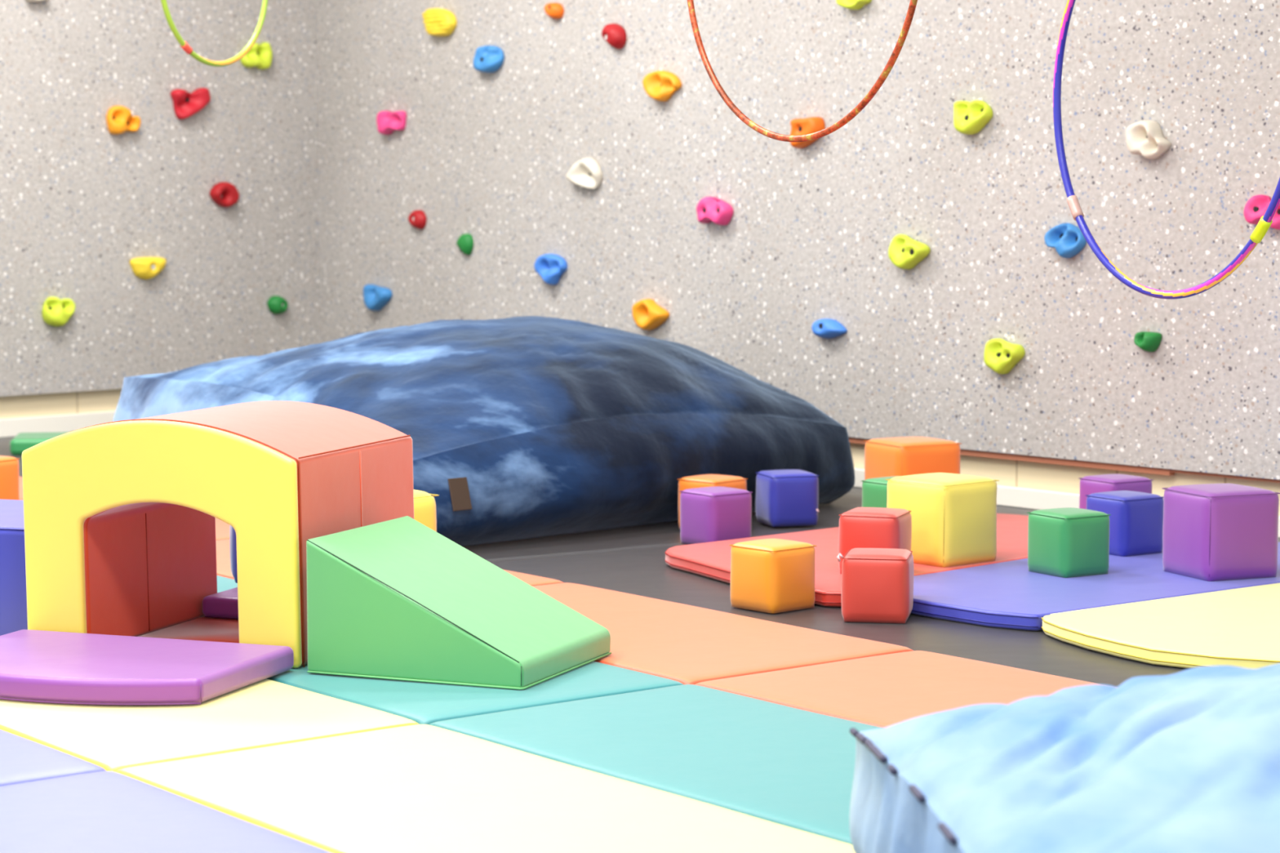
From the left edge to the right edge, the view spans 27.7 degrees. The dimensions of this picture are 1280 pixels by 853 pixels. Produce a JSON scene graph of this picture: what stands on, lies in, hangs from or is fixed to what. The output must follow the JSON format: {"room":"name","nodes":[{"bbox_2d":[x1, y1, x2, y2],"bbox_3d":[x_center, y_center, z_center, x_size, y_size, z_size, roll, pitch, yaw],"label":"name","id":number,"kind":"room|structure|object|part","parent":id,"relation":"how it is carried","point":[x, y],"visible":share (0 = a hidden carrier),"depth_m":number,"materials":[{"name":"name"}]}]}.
{"room":"indoor children's playroom","nodes":[
{"label":"indoor children's playroom","id":0,"kind":"room"},
{"bbox_2d":[0,0,319,418],"bbox_3d":[-3.182,-1.653,9.928,0.201,3.500,5.091,5,7,42],"label":"wall","id":1,"kind":"structure","parent":0,"point":[80,200],"depth_m":11.02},
{"bbox_2d":[26,0,44,1],"bbox_3d":[-2.439,-1.754,10.542,0.051,0.061,0.114,5,7,42],"label":"hold","id":2,"kind":"object","parent":1,"relation":"attached to","point":[26,0],"visible":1,"depth_m":10.53,"materials":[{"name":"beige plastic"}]},
{"bbox_2d":[0,410,115,437],"bbox_3d":[-3.126,0.057,10.025,0.025,0.075,4.891,5,7,42],"label":"baseboard","id":3,"kind":"structure","parent":1,"relation":"attached to","point":[11,427],"depth_m":10.76,"materials":[{"name":"white wood"}]},
{"bbox_2d":[41,296,75,326],"bbox_3d":[-2.389,-0.473,10.710,0.058,0.125,0.148,5,7,42],"label":"hold","id":4,"kind":"object","parent":1,"relation":"attached to","point":[55,312],"visible":1,"depth_m":10.68,"materials":[{"name":"yellow plastic"}]},
{"bbox_2d":[106,105,141,134],"bbox_3d":[-2.158,-1.284,10.891,0.058,0.121,0.158,5,7,42],"label":"hold","id":5,"kind":"object","parent":1,"relation":"attached to","point":[119,119],"visible":1,"depth_m":10.86,"materials":[{"name":"orange plastic"}]},
{"bbox_2d":[129,257,166,279],"bbox_3d":[-2.076,-0.671,11.033,0.050,0.096,0.182,5,7,42],"label":"hold","id":6,"kind":"object","parent":1,"relation":"attached to","point":[144,268],"visible":1,"depth_m":11.01,"materials":[{"name":"yellow plastic"}]},
{"bbox_2d":[170,87,210,119],"bbox_3d":[-1.920,-1.385,11.143,0.057,0.140,0.197,5,7,42],"label":"hold","id":7,"kind":"object","parent":1,"relation":"attached to","point":[185,104],"visible":1,"depth_m":11.12,"materials":[{"name":"red plastic"}]},
{"bbox_2d":[208,182,239,207],"bbox_3d":[-1.803,-1.008,11.303,0.056,0.113,0.140,5,7,42],"label":"hold","id":8,"kind":"object","parent":1,"relation":"attached to","point":[224,194],"visible":1,"depth_m":11.29,"materials":[{"name":"red plastic"}]},
{"bbox_2d":[240,41,272,69],"bbox_3d":[-1.676,-1.626,11.388,0.056,0.121,0.158,5,7,42],"label":"hold","id":9,"kind":"object","parent":1,"relation":"attached to","point":[260,56],"visible":0.95,"depth_m":11.38,"materials":[{"name":"yellow plastic"}]},
{"bbox_2d":[266,295,288,314],"bbox_3d":[-1.603,-0.540,11.561,0.048,0.083,0.103,5,7,42],"label":"hold","id":10,"kind":"object","parent":1,"relation":"attached to","point":[277,304],"visible":1,"depth_m":11.54,"materials":[{"name":"green plastic"}]},
{"bbox_2d":[0,436,1036,559],"bbox_3d":[0.000,0.427,6.562,18.000,0.060,17.000,0,5,0],"label":"floor","id":11,"kind":"structure","parent":0,"point":[668,532],"depth_m":7.51,"materials":[{"name":"grey plastic"}]},
{"bbox_2d":[18,476,22,500],"bbox_3d":[-3.035,0.253,8.004,2.466,0.036,1.216,-4,6,-38],"label":"mat","id":12,"kind":"object","parent":11,"relation":"on","point":[20,480],"visible":0.05,"depth_m":8.43,"materials":[{"name":"orange plastic"}]},
{"bbox_2d":[9,431,68,454],"bbox_3d":[-2.100,0.063,10.025,0.620,0.062,0.302,-1,5,-8],"label":"pad","id":13,"kind":"object","parent":11,"relation":"on","point":[22,442],"visible":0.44,"depth_m":9.85,"materials":[{"name":"green leather"}]},
{"bbox_2d":[215,517,229,540],"bbox_3d":[-2.279,0.336,7.050,2.466,0.036,1.216,-4,6,-38],"label":"mat","id":14,"kind":"object","parent":11,"relation":"on","point":[222,528],"visible":0.02,"depth_m":7.34,"materials":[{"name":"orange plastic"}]},
{"bbox_2d":[0,455,19,500],"bbox_3d":[-1.981,0.168,7.869,0.161,0.157,0.162,3,6,31],"label":"cube","id":15,"kind":"object","parent":14,"relation":"on","point":[9,465],"visible":0.7,"depth_m":7.85,"materials":[{"name":"orange plastic"}]},
{"bbox_2d":[215,539,563,592],"bbox_3d":[-1.523,0.419,6.096,2.466,0.036,1.216,-4,6,-38],"label":"mat","id":16,"kind":"object","parent":11,"relation":"on","point":[225,580],"visible":0.08,"depth_m":6.46,"materials":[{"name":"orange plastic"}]},
{"bbox_2d":[0,499,27,635],"bbox_3d":[-1.409,0.310,5.719,0.460,0.245,0.460,2,5,20],"label":"foam block","id":17,"kind":"object","parent":16,"relation":"on","point":[13,596],"visible":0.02,"depth_m":5.44,"materials":[{"name":"blue leather"}]},
{"bbox_3d":[-1.281,0.402,6.287,0.615,0.036,1.216,-4,6,-38],"label":"teal panel","id":18,"kind":"part","parent":16,"relation":"part of","materials":[{"name":"teal plastic"}]},
{"bbox_2d":[229,524,237,582],"bbox_3d":[-0.871,0.274,6.036,0.161,0.157,0.160,-1,5,-11],"label":"cube","id":19,"kind":"object","parent":16,"relation":"on","point":[233,545],"visible":0.16,"depth_m":5.96,"materials":[{"name":"blue leather"}]},
{"bbox_2d":[413,489,439,532],"bbox_3d":[-0.638,0.264,6.417,0.225,0.218,0.225,5,7,43],"label":"cube","id":20,"kind":"object","parent":16,"relation":"on","point":[424,504],"visible":0.09,"depth_m":6.38,"materials":[{"name":"yellow plastic"}]},
{"bbox_2d":[0,582,913,786],"bbox_3d":[-0.767,0.502,5.143,2.466,0.035,1.216,-4,6,-38],"label":"mat","id":21,"kind":"object","parent":11,"relation":"on","point":[655,643],"visible":0.41,"depth_m":4.88,"materials":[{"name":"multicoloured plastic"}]},
{"bbox_3d":[-1.493,0.552,4.571,0.615,0.035,1.216,-4,6,-38],"label":"blue panel","id":22,"kind":"part","parent":21,"relation":"part of","materials":[{"name":"blue plastic"}]},
{"bbox_2d":[0,629,293,705],"bbox_3d":[-1.057,0.468,5.033,0.636,0.049,0.474,2,5,20],"label":"pad","id":23,"kind":"object","parent":21,"relation":"on","point":[39,666],"visible":1,"depth_m":4.93,"materials":[{"name":"purple plastic"}]},
{"bbox_3d":[-1.009,0.519,4.952,0.615,0.035,1.216,-4,6,-38],"label":"yellow panel","id":24,"kind":"part","parent":21,"relation":"part of","materials":[{"name":"yellow plastic"}]},
{"bbox_2d":[22,400,413,668],"bbox_3d":[-0.879,0.207,5.518,0.636,0.488,0.575,2,5,20],"label":"tunnel","id":25,"kind":"object","parent":21,"relation":"on","point":[119,517],"visible":0.92,"depth_m":5.32,"materials":[{"name":"yellow leather"}]},
{"bbox_2d":[202,586,238,618],"bbox_3d":[-0.735,0.386,5.931,0.345,0.047,0.472,2,5,20],"label":"pad","id":26,"kind":"object","parent":25,"relation":"in","point":[224,604],"visible":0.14,"depth_m":5.76,"materials":[{"name":"purple plastic"}]},
{"bbox_2d":[306,515,611,689],"bbox_3d":[-0.357,0.344,5.214,0.473,0.264,0.433,2,5,23],"label":"wedge","id":27,"kind":"object","parent":21,"relation":"on","point":[398,598],"visible":1,"depth_m":5.09,"materials":[{"name":"green plastic"}]},
{"bbox_3d":[-0.525,0.485,5.333,0.615,0.035,1.216,-4,6,-38],"label":"teal panel","id":28,"kind":"part","parent":21,"relation":"part of","materials":[{"name":"teal plastic"}]},
{"bbox_3d":[-0.041,0.452,5.714,0.615,0.035,1.216,-4,6,-38],"label":"orange panel","id":29,"kind":"part","parent":21,"relation":"part of","materials":[{"name":"orange plastic"}]},
{"bbox_2d":[112,315,854,546],"bbox_3d":[-0.548,-0.059,8.372,1.938,0.586,2.125,-4,6,-39],"label":"bag","id":30,"kind":"object","parent":11,"relation":"on","point":[522,427],"visible":0.84,"depth_m":7.67,"materials":[{"name":"blue fabric"}]},
{"bbox_2d":[0,650,1102,852],"bbox_3d":[-0.011,0.585,4.189,2.466,0.035,1.216,-4,6,-38],"label":"mat","id":31,"kind":"object","parent":11,"relation":"on","point":[763,762],"visible":0.74,"depth_m":4.17,"materials":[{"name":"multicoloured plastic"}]},
{"bbox_3d":[-0.737,0.635,3.617,0.615,0.035,1.216,-4,6,-38],"label":"blue panel","id":32,"kind":"part","parent":31,"relation":"part of","materials":[{"name":"blue plastic"}]},
{"bbox_3d":[-0.253,0.602,3.998,0.615,0.035,1.216,-4,6,-38],"label":"yellow panel","id":33,"kind":"part","parent":31,"relation":"part of","materials":[{"name":"yellow plastic"}]},
{"bbox_3d":[0.231,0.569,4.379,0.615,0.035,1.216,-4,6,-38],"label":"teal panel","id":34,"kind":"part","parent":31,"relation":"part of","materials":[{"name":"teal plastic"}]},
{"bbox_3d":[0.716,0.535,4.760,0.615,0.035,1.216,-4,6,-38],"label":"orange panel","id":35,"kind":"part","parent":31,"relation":"part of","materials":[{"name":"orange plastic"}]},
{"bbox_2d":[677,474,747,528],"bbox_3d":[0.211,0.221,7.586,0.161,0.157,0.161,5,7,43],"label":"cube","id":36,"kind":"object","parent":11,"relation":"on","point":[704,480],"visible":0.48,"depth_m":7.54,"materials":[{"name":"orange plastic"}]},
{"bbox_2d":[755,469,819,526],"bbox_3d":[0.437,0.209,7.723,0.161,0.157,0.162,-2,5,-17],"label":"cube","id":37,"kind":"object","parent":11,"relation":"on","point":[784,497],"visible":1,"depth_m":7.65,"materials":[{"name":"blue plastic"}]},
{"bbox_2d":[484,514,1279,687],"bbox_3d":[1.967,0.390,6.561,3.952,0.012,3.235,-3,6,-32],"label":"floor mat","id":38,"kind":"object","parent":11,"relation":"on","point":[640,571],"visible":0.16,"depth_m":5.92,"materials":[{"name":"grey plastic"}]},
{"bbox_2d":[679,486,752,544],"bbox_3d":[0.212,0.250,7.256,0.161,0.157,0.161,-4,6,-38],"label":"cube","id":39,"kind":"object","parent":38,"relation":"on","point":[712,513],"visible":0.83,"depth_m":7.20,"materials":[{"name":"purple plastic"}]},
{"bbox_2d":[729,538,816,613],"bbox_3d":[0.313,0.348,6.131,0.162,0.157,0.161,-4,7,-42],"label":"cube","id":40,"kind":"object","parent":38,"relation":"on","point":[768,575],"visible":1,"depth_m":6.07,"materials":[{"name":"orange leather"}]},
{"bbox_2d":[836,547,913,623],"bbox_3d":[0.543,0.361,5.973,0.167,0.158,0.161,1,5,10],"label":"cube","id":41,"kind":"object","parent":38,"relation":"on","point":[877,584],"visible":1,"depth_m":5.90,"materials":[{"name":"red leather"}]},
{"bbox_2d":[664,513,1279,668],"bbox_3d":[1.252,0.384,6.408,1.661,0.038,2.335,-4,7,-41],"label":"mat","id":42,"kind":"object","parent":38,"relation":"on","point":[1138,611],"visible":0.59,"depth_m":6.02,"materials":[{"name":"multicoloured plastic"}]},
{"bbox_3d":[0.728,0.338,6.938,1.516,0.037,0.867,-5,7,-42],"label":"red panel","id":43,"kind":"part","parent":42,"relation":"part of","materials":[{"name":"red leather"}]},
{"bbox_2d":[838,506,911,573],"bbox_3d":[0.583,0.282,6.447,0.161,0.157,0.162,2,5,20],"label":"cube","id":44,"kind":"object","parent":42,"relation":"on","point":[860,526],"visible":0.61,"depth_m":6.38,"materials":[{"name":"red leather"}]},
{"bbox_2d":[861,475,900,507],"bbox_3d":[0.712,0.219,7.173,0.162,0.157,0.161,-4,6,-37],"label":"cube","id":45,"kind":"object","parent":42,"relation":"on","point":[874,491],"visible":0.18,"depth_m":7.13,"materials":[{"name":"green plastic"}]},
{"bbox_2d":[863,436,961,479],"bbox_3d":[0.801,0.144,7.656,0.228,0.222,0.228,-3,6,-27],"label":"cube","id":46,"kind":"object","parent":42,"relation":"on","point":[900,455],"visible":0.49,"depth_m":7.57,"materials":[{"name":"orange leather"}]},
{"bbox_2d":[884,472,999,567],"bbox_3d":[0.772,0.233,6.655,0.225,0.218,0.225,-4,7,-40],"label":"cube","id":47,"kind":"object","parent":42,"relation":"on","point":[953,516],"visible":0.88,"depth_m":6.56,"materials":[{"name":"yellow leather"}]},
{"bbox_2d":[1026,507,1111,577],"bbox_3d":[1.060,0.283,6.434,0.161,0.157,0.161,-3,6,-32],"label":"cube","id":48,"kind":"object","parent":42,"relation":"on","point":[1063,542],"visible":1,"depth_m":6.37,"materials":[{"name":"green leather"}]},
{"bbox_3d":[1.264,0.381,6.444,1.560,0.037,0.768,-5,7,-44],"label":"blue panel","id":49,"kind":"part","parent":42,"relation":"part of","materials":[{"name":"blue plastic"}]},
{"bbox_2d":[1078,474,1153,509],"bbox_3d":[1.322,0.214,7.231,0.161,0.157,0.161,-3,6,-32],"label":"cube","id":50,"kind":"object","parent":42,"relation":"on","point":[1089,485],"visible":0.38,"depth_m":7.18,"materials":[{"name":"purple plastic"}]},
{"bbox_2d":[1085,490,1163,556],"bbox_3d":[1.270,0.251,6.813,0.161,0.157,0.162,-3,6,-33],"label":"cube","id":51,"kind":"object","parent":42,"relation":"on","point":[1136,517],"visible":0.78,"depth_m":6.74,"materials":[{"name":"blue leather"}]},
{"bbox_3d":[1.399,0.418,6.010,0.831,0.037,1.559,2,5,17],"label":"yellow panel","id":52,"kind":"part","parent":42,"relation":"part of","materials":[{"name":"yellow plastic"}]},
{"bbox_2d":[1161,483,1279,581],"bbox_3d":[1.429,0.255,6.405,0.225,0.218,0.225,-2,5,-22],"label":"cube","id":53,"kind":"object","parent":42,"relation":"on","point":[1217,531],"visible":1,"depth_m":6.32,"materials":[{"name":"purple leather"}]},
{"bbox_2d":[848,663,1279,852],"bbox_3d":[1.298,0.466,3.272,2.021,0.359,1.556,0,5,0],"label":"bag","id":54,"kind":"object","parent":11,"relation":"on","point":[1188,761],"visible":1,"depth_m":3.03,"materials":[{"name":"blue fabric"}]},
{"bbox_2d":[315,0,919,469],"bbox_3d":[-0.194,-1.665,10.055,0.202,3.500,4.269,-4,6,-35],"label":"wall","id":55,"kind":"structure","parent":0,"point":[810,233],"depth_m":9.64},
{"bbox_2d":[363,284,392,311],"bbox_3d":[-1.143,-0.558,11.281,0.050,0.116,0.196,-4,6,-35],"label":"hold","id":56,"kind":"object","parent":55,"relation":"attached to","point":[375,297],"visible":1,"depth_m":11.27,"materials":[{"name":"blue plastic"}]},
{"bbox_2d":[376,111,406,134],"bbox_3d":[-1.066,-1.299,11.107,0.052,0.103,0.194,-4,6,-35],"label":"hold","id":57,"kind":"object","parent":55,"relation":"attached to","point":[388,122],"visible":1,"depth_m":11.08,"materials":[{"name":"pink plastic"}]},
{"bbox_2d":[408,209,426,229],"bbox_3d":[-0.950,-0.875,10.988,0.040,0.082,0.126,-4,6,-35],"label":"hold","id":58,"kind":"object","parent":55,"relation":"attached to","point":[417,219],"visible":1,"depth_m":10.96,"materials":[{"name":"red plastic"}]},
{"bbox_2d":[422,8,457,36],"bbox_3d":[-0.836,-1.672,10.746,0.053,0.119,0.226,-4,6,-35],"label":"hold","id":59,"kind":"object","parent":55,"relation":"attached to","point":[439,22],"visible":1,"depth_m":10.71,"materials":[{"name":"yellow plastic"}]},
{"bbox_2d":[456,233,473,255],"bbox_3d":[-0.727,-0.749,10.686,0.037,0.090,0.109,-4,6,-35],"label":"hold","id":60,"kind":"object","parent":55,"relation":"attached to","point":[464,242],"visible":1,"depth_m":10.66,"materials":[{"name":"green plastic"}]},
{"bbox_2d":[473,44,504,72],"bbox_3d":[-0.614,-1.477,10.449,0.052,0.110,0.183,-4,6,-35],"label":"hold","id":61,"kind":"object","parent":55,"relation":"attached to","point":[489,58],"visible":1,"depth_m":10.41,"materials":[{"name":"blue plastic"}]},
{"bbox_2d":[533,253,568,284],"bbox_3d":[-0.354,-0.614,10.156,0.050,0.122,0.188,-4,6,-35],"label":"hold","id":62,"kind":"object","parent":55,"relation":"attached to","point":[551,267],"visible":1,"depth_m":10.13,"materials":[{"name":"blue plastic"}]},
{"bbox_2d":[544,2,564,18],"bbox_3d":[-0.339,-1.609,10.058,0.039,0.065,0.107,-4,6,-35],"label":"hold","id":63,"kind":"object","parent":55,"relation":"attached to","point":[553,10],"visible":1,"depth_m":10.03,"materials":[{"name":"orange plastic"}]},
{"bbox_2d":[565,158,602,189],"bbox_3d":[-0.218,-0.966,9.936,0.056,0.119,0.203,-4,6,-35],"label":"hold","id":64,"kind":"object","parent":55,"relation":"attached to","point":[587,173],"visible":1,"depth_m":9.91,"materials":[{"name":"beige plastic"}]},
{"bbox_2d":[601,22,626,48],"bbox_3d":[-0.107,-1.461,9.731,0.051,0.099,0.128,-4,6,-35],"label":"hold","id":65,"kind":"object","parent":55,"relation":"attached to","point":[615,34],"visible":1,"depth_m":9.70,"materials":[{"name":"red plastic"}]},
{"bbox_2d":[631,298,669,330],"bbox_3d":[0.033,-0.413,9.624,0.052,0.118,0.195,-4,6,-35],"label":"hold","id":66,"kind":"object","parent":55,"relation":"attached to","point":[647,315],"visible":1,"depth_m":9.61,"materials":[{"name":"orange plastic"}]},
{"bbox_2d":[642,70,682,101],"bbox_3d":[0.074,-1.244,9.495,0.051,0.114,0.207,-4,6,-35],"label":"hold","id":67,"kind":"object","parent":55,"relation":"attached to","point":[659,85],"visible":1,"depth_m":9.47,"materials":[{"name":"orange plastic"}]},
{"bbox_2d":[696,196,733,225],"bbox_3d":[0.262,-0.769,9.268,0.051,0.102,0.175,-4,6,-35],"label":"hold","id":68,"kind":"object","parent":55,"relation":"attached to","point":[708,209],"visible":1,"depth_m":9.24,"materials":[{"name":"pink plastic"}]},
{"bbox_2d":[790,116,825,148],"bbox_3d":[0.562,-0.998,8.822,0.052,0.105,0.149,-4,6,-35],"label":"hold","id":69,"kind":"object","parent":55,"relation":"attached to","point":[799,126],"visible":0.84,"depth_m":8.80,"materials":[{"name":"orange plastic"}]},
{"bbox_2d":[811,318,847,338],"bbox_3d":[0.631,-0.330,8.784,0.050,0.067,0.157,-4,6,-35],"label":"hold","id":70,"kind":"object","parent":55,"relation":"attached to","point":[828,328],"visible":1,"depth_m":8.76,"materials":[{"name":"blue plastic"}]},
{"bbox_2d":[835,0,871,9],"bbox_3d":[0.700,-1.413,8.590,0.053,0.070,0.146,-4,6,-35],"label":"hold","id":71,"kind":"object","parent":55,"relation":"attached to","point":[849,4],"visible":1,"depth_m":8.57,"materials":[{"name":"yellow plastic"}]},
{"bbox_2d":[848,436,871,444],"bbox_3d":[0.585,0.028,8.962,0.026,0.018,1.148,-4,6,-35],"label":"trim","id":72,"kind":"structure","parent":55,"relation":"attached to","point":[855,440],"depth_m":8.73,"materials":[{"name":"brown wood"}]},
{"bbox_2d":[888,234,930,269],"bbox_3d":[0.867,-0.566,8.429,0.051,0.114,0.168,-4,6,-35],"label":"hold","id":73,"kind":"object","parent":55,"relation":"attached to","point":[904,252],"visible":1,"depth_m":8.42,"materials":[{"name":"yellow plastic"}]},
{"bbox_2d":[915,0,1279,515],"bbox_3d":[2.579,-1.359,6.551,0.206,3.500,5.117,-4,7,-41],"label":"wall","id":74,"kind":"structure","parent":0,"point":[1207,399],"depth_m":7.85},
{"bbox_2d":[953,99,993,134],"bbox_3d":[1.042,-0.974,8.184,0.053,0.108,0.141,-4,7,-40],"label":"hold","id":75,"kind":"object","parent":74,"relation":"attached to","point":[969,117],"visible":1,"depth_m":8.17,"materials":[{"name":"yellow plastic"}]},
{"bbox_2d":[983,338,1025,374],"bbox_3d":[1.136,-0.218,8.142,0.051,0.112,0.143,-4,7,-41],"label":"hold","id":76,"kind":"object","parent":74,"relation":"attached to","point":[1001,356],"visible":1,"depth_m":8.13,"materials":[{"name":"yellow plastic"}]},
{"bbox_2d":[1044,222,1086,257],"bbox_3d":[1.294,-0.567,7.931,0.056,0.108,0.142,-4,7,-40],"label":"hold","id":77,"kind":"object","parent":74,"relation":"attached to","point":[1068,239],"visible":0.98,"depth_m":7.91,"materials":[{"name":"blue plastic"}]},
{"bbox_2d":[853,467,1279,537],"bbox_3d":[1.346,0.213,8.305,0.411,0.062,8.967,-4,7,-41],"label":"baseboard","id":78,"kind":"structure","parent":74,"relation":"attached to","point":[1011,496],"depth_m":8.14,"materials":[{"name":"white"}]},
{"bbox_2d":[960,448,1174,475],"bbox_3d":[1.249,0.102,8.109,0.027,0.018,1.018,-4,7,-41],"label":"trim","id":79,"kind":"structure","parent":74,"relation":"attached to","point":[962,451],"depth_m":8.01,"materials":[{"name":"brown wood"}]},
{"bbox_2d":[1133,331,1162,351],"bbox_3d":[1.499,-0.250,7.716,0.050,0.060,0.088,-4,7,-41],"label":"hold","id":80,"kind":"object","parent":74,"relation":"attached to","point":[1148,341],"visible":1,"depth_m":7.70,"materials":[{"name":"green plastic"}]},
{"bbox_2d":[1125,120,1171,159],"bbox_3d":[1.494,-0.846,7.665,0.066,0.115,0.139,-4,7,-41],"label":"hold","id":81,"kind":"object","parent":74,"relation":"attached to","point":[1145,138],"visible":1,"depth_m":7.65,"materials":[{"name":"beige plastic"}]},
{"bbox_2d":[1169,469,1279,483],"bbox_3d":[2.852,0.259,6.253,0.027,0.008,3.897,-4,7,-41],"label":"trim","id":82,"kind":"structure","parent":74,"relation":"attached to","point":[1171,470],"depth_m":7.57,"materials":[{"name":"brown wood"}]},
{"bbox_2d":[1243,194,1279,229],"bbox_3d":[1.771,-0.608,7.367,0.050,0.099,0.138,-4,7,-41],"label":"hold","id":83,"kind":"object","parent":74,"relation":"attached to","point":[1255,207],"visible":0.73,"depth_m":7.37,"materials":[{"name":"pink plastic"}]},
{"bbox_3d":[0.000,-3.120,6.253,18.000,0.060,17.000,0,5,0],"label":"ceiling","id":84,"kind":"structure","parent":0,"visible":0},
{"bbox_2d":[160,0,267,66],"bbox_3d":[-1.391,-2.226,8.438,0.024,2.100,0.572,3,6,29],"label":"hoop","id":85,"kind":"object","parent":84,"relation":"hanging from","point":[184,46],"visible":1,"depth_m":8.51,"materials":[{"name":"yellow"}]},
{"bbox_2d":[687,0,917,142],"bbox_3d":[0.351,-1.835,5.712,0.020,2.406,0.879,-3,6,-33],"label":"hoop","id":86,"kind":"object","parent":84,"relation":"hanging from","point":[913,3],"visible":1,"depth_m":5.78,"materials":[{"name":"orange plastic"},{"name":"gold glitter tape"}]},
{"bbox_2d":[1053,0,1279,299],"bbox_3d":[1.173,-1.657,5.678,0.028,2.756,0.934,-2,5,-23],"label":"hoop","id":87,"kind":"object","parent":84,"relation":"hanging from","point":[1265,221],"visible":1,"depth_m":6.02,"materials":[{"name":"blue"}]}
]}

